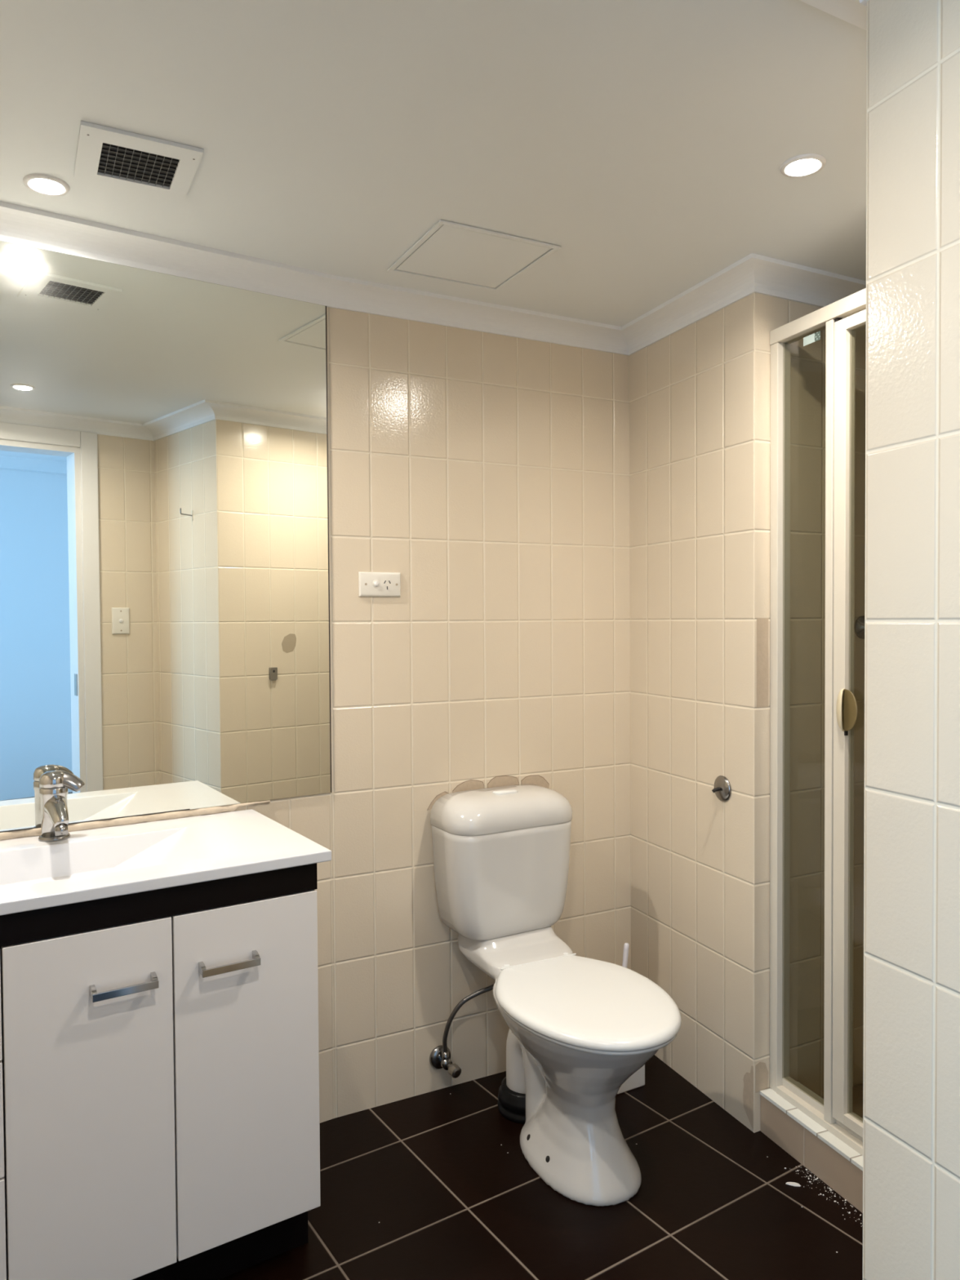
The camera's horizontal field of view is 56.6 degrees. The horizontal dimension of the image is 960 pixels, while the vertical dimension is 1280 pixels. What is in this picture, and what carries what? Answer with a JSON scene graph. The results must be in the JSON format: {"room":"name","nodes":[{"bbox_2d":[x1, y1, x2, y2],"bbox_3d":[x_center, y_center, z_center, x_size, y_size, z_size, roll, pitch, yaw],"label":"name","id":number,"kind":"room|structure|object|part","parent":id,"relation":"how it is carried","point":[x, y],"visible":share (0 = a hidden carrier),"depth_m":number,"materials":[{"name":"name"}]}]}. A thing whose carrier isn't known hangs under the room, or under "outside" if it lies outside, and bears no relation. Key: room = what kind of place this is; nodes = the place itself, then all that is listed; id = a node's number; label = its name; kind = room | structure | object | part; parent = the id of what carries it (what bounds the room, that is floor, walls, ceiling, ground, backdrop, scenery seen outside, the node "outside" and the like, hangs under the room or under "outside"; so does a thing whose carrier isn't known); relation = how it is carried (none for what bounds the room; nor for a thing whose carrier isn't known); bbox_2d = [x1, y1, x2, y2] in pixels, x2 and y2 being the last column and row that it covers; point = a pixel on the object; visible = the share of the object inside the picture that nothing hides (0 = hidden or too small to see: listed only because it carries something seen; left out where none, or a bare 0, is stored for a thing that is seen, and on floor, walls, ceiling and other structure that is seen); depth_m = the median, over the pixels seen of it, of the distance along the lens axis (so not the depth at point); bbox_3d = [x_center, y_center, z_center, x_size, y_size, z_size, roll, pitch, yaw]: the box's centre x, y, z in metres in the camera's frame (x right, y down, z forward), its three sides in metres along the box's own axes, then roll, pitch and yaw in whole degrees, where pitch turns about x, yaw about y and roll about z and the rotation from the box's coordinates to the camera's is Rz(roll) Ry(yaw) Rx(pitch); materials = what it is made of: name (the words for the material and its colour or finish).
{"room":"bathroom","nodes":[
{"label":"bathroom","id":0,"kind":"room"},
{"bbox_2d":[0,792,334,1123],"bbox_3d":[-0.951,0.162,1.884,1.347,2.120,0.050,-1,2,-33],"label":"wall","id":1,"kind":"structure","parent":0,"point":[309,816],"depth_m":2.23,"materials":[{"name":"beige tile"}]},
{"bbox_2d":[0,240,331,840],"bbox_3d":[-0.915,-0.203,1.864,1.290,1.227,0.011,-1,2,-33],"label":"wall mirror","id":2,"kind":"object","parent":1,"relation":"attached to","point":[165,648],"visible":0.91,"depth_m":1.99,"materials":[{"name":"silver mirror"}]},
{"bbox_2d":[0,0,866,326],"bbox_3d":[0.276,-0.886,1.448,3.250,0.050,2.110,-1,2,-28],"label":"ceiling","id":3,"kind":"structure","parent":0,"point":[648,142],"depth_m":1.49,"materials":[{"name":"white paint"}]},
{"bbox_2d":[22,173,70,195],"bbox_3d":[-0.817,-0.859,1.680,0.080,0.009,0.080,-1,2,-28],"label":"recessed light","id":4,"kind":"object","parent":3,"relation":"in","point":[42,184],"visible":1,"depth_m":1.68,"materials":[{"name":"white paint"}]},
{"bbox_2d":[73,120,203,199],"bbox_3d":[-0.616,-0.855,1.599,0.196,0.007,0.196,-1,2,-28],"label":"ceiling vent","id":5,"kind":"object","parent":3,"relation":"in","point":[107,155],"visible":1,"depth_m":1.59,"materials":[{"name":"white paint"}]},
{"bbox_2d":[386,219,560,291],"bbox_3d":[-0.019,-0.870,2.036,0.296,0.005,0.296,-1,2,-28],"label":"ceiling access panel","id":6,"kind":"object","parent":3,"relation":"attached to","point":[455,252],"visible":1,"depth_m":2.02,"materials":[{"name":"white paint"}]},
{"bbox_2d":[779,153,826,177],"bbox_3d":[0.590,-0.867,1.627,0.080,0.009,0.080,-1,2,-28],"label":"recessed light","id":7,"kind":"object","parent":3,"relation":"in","point":[803,165],"visible":1,"depth_m":1.62,"materials":[{"name":"white paint"}]},
{"bbox_2d":[326,306,631,1118],"bbox_3d":[0.048,0.142,2.478,0.985,2.120,0.051,-1,2,-28],"label":"wall","id":8,"kind":"structure","parent":0,"point":[490,472],"depth_m":2.39,"materials":[{"name":"beige tile"}]},
{"bbox_2d":[358,571,400,596],"bbox_3d":[-0.254,-0.142,2.279,0.113,0.063,0.014,-1,2,-28],"label":"power outlet","id":9,"kind":"object","parent":8,"relation":"attached to","point":[370,584],"visible":1,"depth_m":2.28,"materials":[{"name":"white plastic"}]},
{"bbox_2d":[373,581,378,586],"bbox_3d":[-0.264,-0.143,2.270,0.014,0.014,0.006,-1,2,-28],"label":"switch","id":10,"kind":"object","parent":9,"relation":"attached to","point":[375,583],"depth_m":2.27,"materials":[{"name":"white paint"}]},
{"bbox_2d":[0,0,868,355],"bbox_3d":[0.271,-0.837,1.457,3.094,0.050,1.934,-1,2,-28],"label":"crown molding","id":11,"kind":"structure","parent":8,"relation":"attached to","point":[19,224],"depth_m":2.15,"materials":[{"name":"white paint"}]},
{"bbox_2d":[429,1044,461,1078],"bbox_3d":[-0.087,1.118,2.350,0.062,0.062,0.087,-1,2,-28],"label":"valve","id":12,"kind":"object","parent":8,"relation":"attached to","point":[438,1060],"visible":0.99,"depth_m":2.35,"materials":[{"name":"silver metal"}]},
{"bbox_3d":[-0.069,1.125,2.333,0.031,0.030,0.039,-1,2,-28],"label":"valve handle","id":13,"kind":"part","parent":12,"relation":"part of","materials":[{"name":"silver metal"}]},
{"bbox_2d":[442,983,493,1052],"bbox_3d":[-0.012,0.976,2.366,0.178,0.228,0.042,-1,1,-20],"label":"hose","id":14,"kind":"object","parent":12,"relation":"attached to","point":[490,988],"visible":0.62,"depth_m":2.35,"materials":[{"name":"grey"}]},
{"bbox_2d":[218,1054,862,1279],"bbox_3d":[0.290,1.233,1.498,3.250,0.080,2.110,-1,2,-28],"label":"floor","id":15,"kind":"structure","parent":0,"point":[449,1201],"depth_m":1.91,"materials":[{"name":"tile"}]},
{"bbox_2d":[0,808,331,1279],"bbox_3d":[-0.783,0.819,1.686,0.898,0.813,0.478,-1,2,-33],"label":"vanity cabinet","id":16,"kind":"object","parent":15,"relation":"on","point":[159,1052],"visible":0.99,"depth_m":1.59,"materials":[{"name":"white"}]},
{"bbox_3d":[-0.902,0.590,1.361,0.300,0.182,0.018,-1,2,-33],"label":"drawer","id":17,"kind":"part","parent":16,"relation":"part of","materials":[{"name":"white"}]},
{"bbox_3d":[-0.900,0.779,1.366,0.300,0.187,0.018,-1,2,-33],"label":"drawer","id":18,"kind":"part","parent":16,"relation":"part of","materials":[{"name":"white laminate"}]},
{"bbox_3d":[-0.899,0.999,1.371,0.300,0.246,0.018,-1,2,-33],"label":"drawer","id":19,"kind":"part","parent":16,"relation":"part of","materials":[{"name":"white laminate"}]},
{"bbox_2d":[38,770,84,841],"bbox_3d":[-0.847,0.341,1.815,0.086,0.141,0.141,-1,2,-33],"label":"mixer","id":20,"kind":"object","parent":16,"relation":"on","point":[54,785],"visible":1,"depth_m":1.82,"materials":[{"name":"silver metal"}]},
{"bbox_3d":[-0.881,0.286,1.840,0.054,0.033,0.054,-1,2,-33],"label":"lever","id":21,"kind":"part","parent":20,"relation":"part of","materials":[{"name":"silver metal"}]},
{"bbox_3d":[-0.851,0.346,1.797,0.044,0.057,0.106,-1,2,-33],"label":"spout","id":22,"kind":"part","parent":20,"relation":"part of","materials":[{"name":"silver metal"}]},
{"bbox_3d":[-0.854,0.293,1.843,0.066,0.043,0.031,-1,1,-6],"label":"lever arm","id":23,"kind":"part","parent":20,"relation":"part of","materials":[{"name":"silver metal"}]},
{"bbox_3d":[-0.661,0.805,1.523,0.266,0.623,0.018,-1,2,-33],"label":"door","id":24,"kind":"part","parent":16,"relation":"part of","materials":[{"name":"white laminate"}]},
{"bbox_3d":[-0.609,0.594,1.526,0.107,0.020,0.026,-1,2,-33],"label":"handle","id":25,"kind":"part","parent":16,"relation":"part of","materials":[{"name":"silver metal"}]},
{"bbox_2d":[0,808,331,915],"bbox_3d":[-0.790,0.458,1.684,0.898,0.091,0.462,-1,2,-33],"label":"basin","id":26,"kind":"object","parent":16,"relation":"in","point":[245,862],"depth_m":1.71,"materials":[{"name":"white ceramic"}]},
{"bbox_3d":[-0.456,0.590,1.626,0.107,0.020,0.026,-1,2,-33],"label":"handle","id":27,"kind":"part","parent":16,"relation":"part of","materials":[{"name":"silver metal"}]},
{"bbox_3d":[-0.433,0.800,1.672,0.272,0.623,0.018,-1,2,-33],"label":"door","id":28,"kind":"part","parent":16,"relation":"part of","materials":[{"name":"white laminate"}]},
{"bbox_2d":[430,783,681,1206],"bbox_3d":[0.192,0.807,2.131,0.390,0.804,0.720,-1,2,-28],"label":"toilet","id":29,"kind":"object","parent":15,"relation":"on","point":[580,1027],"visible":1,"depth_m":2.13,"materials":[{"name":"white ceramic"}]},
{"bbox_3d":[0.071,0.445,2.360,0.372,0.082,0.164,-1,2,-30],"label":"cistern lid","id":30,"kind":"part","parent":29,"relation":"part of","materials":[{"name":"white ceramic"}]},
{"bbox_3d":[0.186,0.988,2.152,0.352,0.441,0.675,-1,2,-26],"label":"bowl","id":31,"kind":"part","parent":29,"relation":"part of","materials":[{"name":"white ceramic"}]},
{"bbox_3d":[0.234,0.831,2.048,0.371,0.012,0.518,-1,2,-26],"label":"seat","id":32,"kind":"part","parent":29,"relation":"part of","materials":[{"name":"white plastic"}]},
{"bbox_3d":[0.234,0.816,2.048,0.379,0.023,0.526,-1,2,-26],"label":"lid","id":33,"kind":"part","parent":29,"relation":"part of","materials":[{"name":"white plastic"}]},
{"bbox_2d":[378,1093,861,1253],"bbox_3d":[0.353,1.209,2.049,1.072,0.001,0.519,0,1,8],"label":"crumbs","id":34,"kind":"object","parent":15,"relation":"on","point":[849,1212],"visible":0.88,"depth_m":1.96,"materials":[{"name":"white"}]},
{"bbox_2d":[617,1064,644,1093],"bbox_3d":[0.380,1.144,2.418,0.096,0.115,0.096,-1,2,-30],"label":"toilet brush holder","id":35,"kind":"object","parent":15,"relation":"on","point":[637,1080],"visible":0.21,"depth_m":2.38,"materials":[{"name":"white plastic"}]},
{"bbox_2d":[622,942,629,968],"bbox_3d":[0.391,0.961,2.430,0.081,0.249,0.044,-2,2,-41],"label":"toilet brush","id":36,"kind":"object","parent":35,"relation":"on","point":[625,953],"visible":0.2,"depth_m":2.45,"materials":[{"name":"white plastic"}]},
{"bbox_2d":[786,1182,800,1186],"bbox_3d":[0.696,1.208,1.979,0.032,0.003,0.011,0,1,22],"label":"flake","id":37,"kind":"object","parent":15,"relation":"on","point":[793,1184],"visible":1,"depth_m":1.98,"materials":[{"name":"white"}]},
{"bbox_2d":[760,1081,862,1213],"bbox_3d":[0.888,1.161,1.831,0.117,0.100,0.806,-1,1,-22],"label":"kerb","id":38,"kind":"object","parent":15,"relation":"on","point":[833,1161],"visible":0.39,"depth_m":2.02,"materials":[{"name":"tile"}]},
{"bbox_2d":[769,288,866,1155],"bbox_3d":[0.865,0.186,1.808,0.062,1.851,0.800,-1,1,-22],"label":"shower door frame","id":39,"kind":"structure","parent":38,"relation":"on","point":[840,318],"depth_m":2.00,"materials":[{"name":"white metal"}]},
{"bbox_2d":[814,330,820,342],"bbox_3d":[0.769,-0.692,2.030,0.002,0.020,0.018,-1,2,-28],"label":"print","id":40,"kind":"object","parent":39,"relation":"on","point":[817,335],"depth_m":2.03,"materials":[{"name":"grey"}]},
{"bbox_3d":[0.866,-0.722,1.790,0.042,0.034,0.800,-1,1,-22],"label":"rail","id":41,"kind":"part","parent":39,"relation":"part of","materials":[{"name":"beige metal"}]},
{"bbox_3d":[0.879,1.095,1.833,0.044,0.034,0.748,-1,1,-22],"label":"sill rail","id":42,"kind":"part","parent":39,"relation":"part of","materials":[{"name":"beige metal"}]},
{"bbox_3d":[0.789,0.153,1.949,0.017,0.093,0.039,0,1,13],"label":"handle","id":43,"kind":"part","parent":39,"relation":"part of","materials":[{"name":"beige plastic"}]},
{"bbox_3d":[0.901,0.192,1.726,0.027,1.772,0.561,-1,1,-22],"label":"door frame","id":44,"kind":"part","parent":39,"relation":"part of","materials":[{"name":"beige"}]},
{"bbox_2d":[629,293,754,1133],"bbox_3d":[0.568,0.139,2.441,0.051,2.120,0.604,-1,1,-23],"label":"wall","id":45,"kind":"structure","parent":0,"point":[691,390],"depth_m":2.36,"materials":[{"name":"beige tile"}]},
{"bbox_2d":[711,775,731,801],"bbox_3d":[0.605,0.378,2.260,0.034,0.066,0.066,-1,2,-28],"label":"toilet roll holder","id":46,"kind":"object","parent":45,"relation":"attached to","point":[722,788],"visible":1,"depth_m":2.25,"materials":[{"name":"silver metal"}]},
{"bbox_2d":[754,292,866,1133],"bbox_3d":[1.070,0.137,2.393,0.943,2.120,0.051,-1,2,-28],"label":"wall","id":47,"kind":"structure","parent":0,"point":[807,400],"depth_m":2.23,"materials":[{"name":"beige tile"}]},
{"bbox_2d":[854,615,864,639],"bbox_3d":[1.012,-0.033,2.296,0.060,0.060,0.063,-1,2,-28],"label":"tap","id":48,"kind":"object","parent":47,"relation":"attached to","point":[860,622],"visible":0.29,"depth_m":2.31,"materials":[{"name":"silver metal"}]},
{"bbox_2d":[862,0,959,1279],"bbox_3d":[0.636,0.175,0.879,0.050,2.120,0.606,-1,1,-23],"label":"wall pier","id":49,"kind":"object","parent":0,"point":[911,1073],"visible":1,"depth_m":1.08,"materials":[{"name":"beige tile"}]}
]}

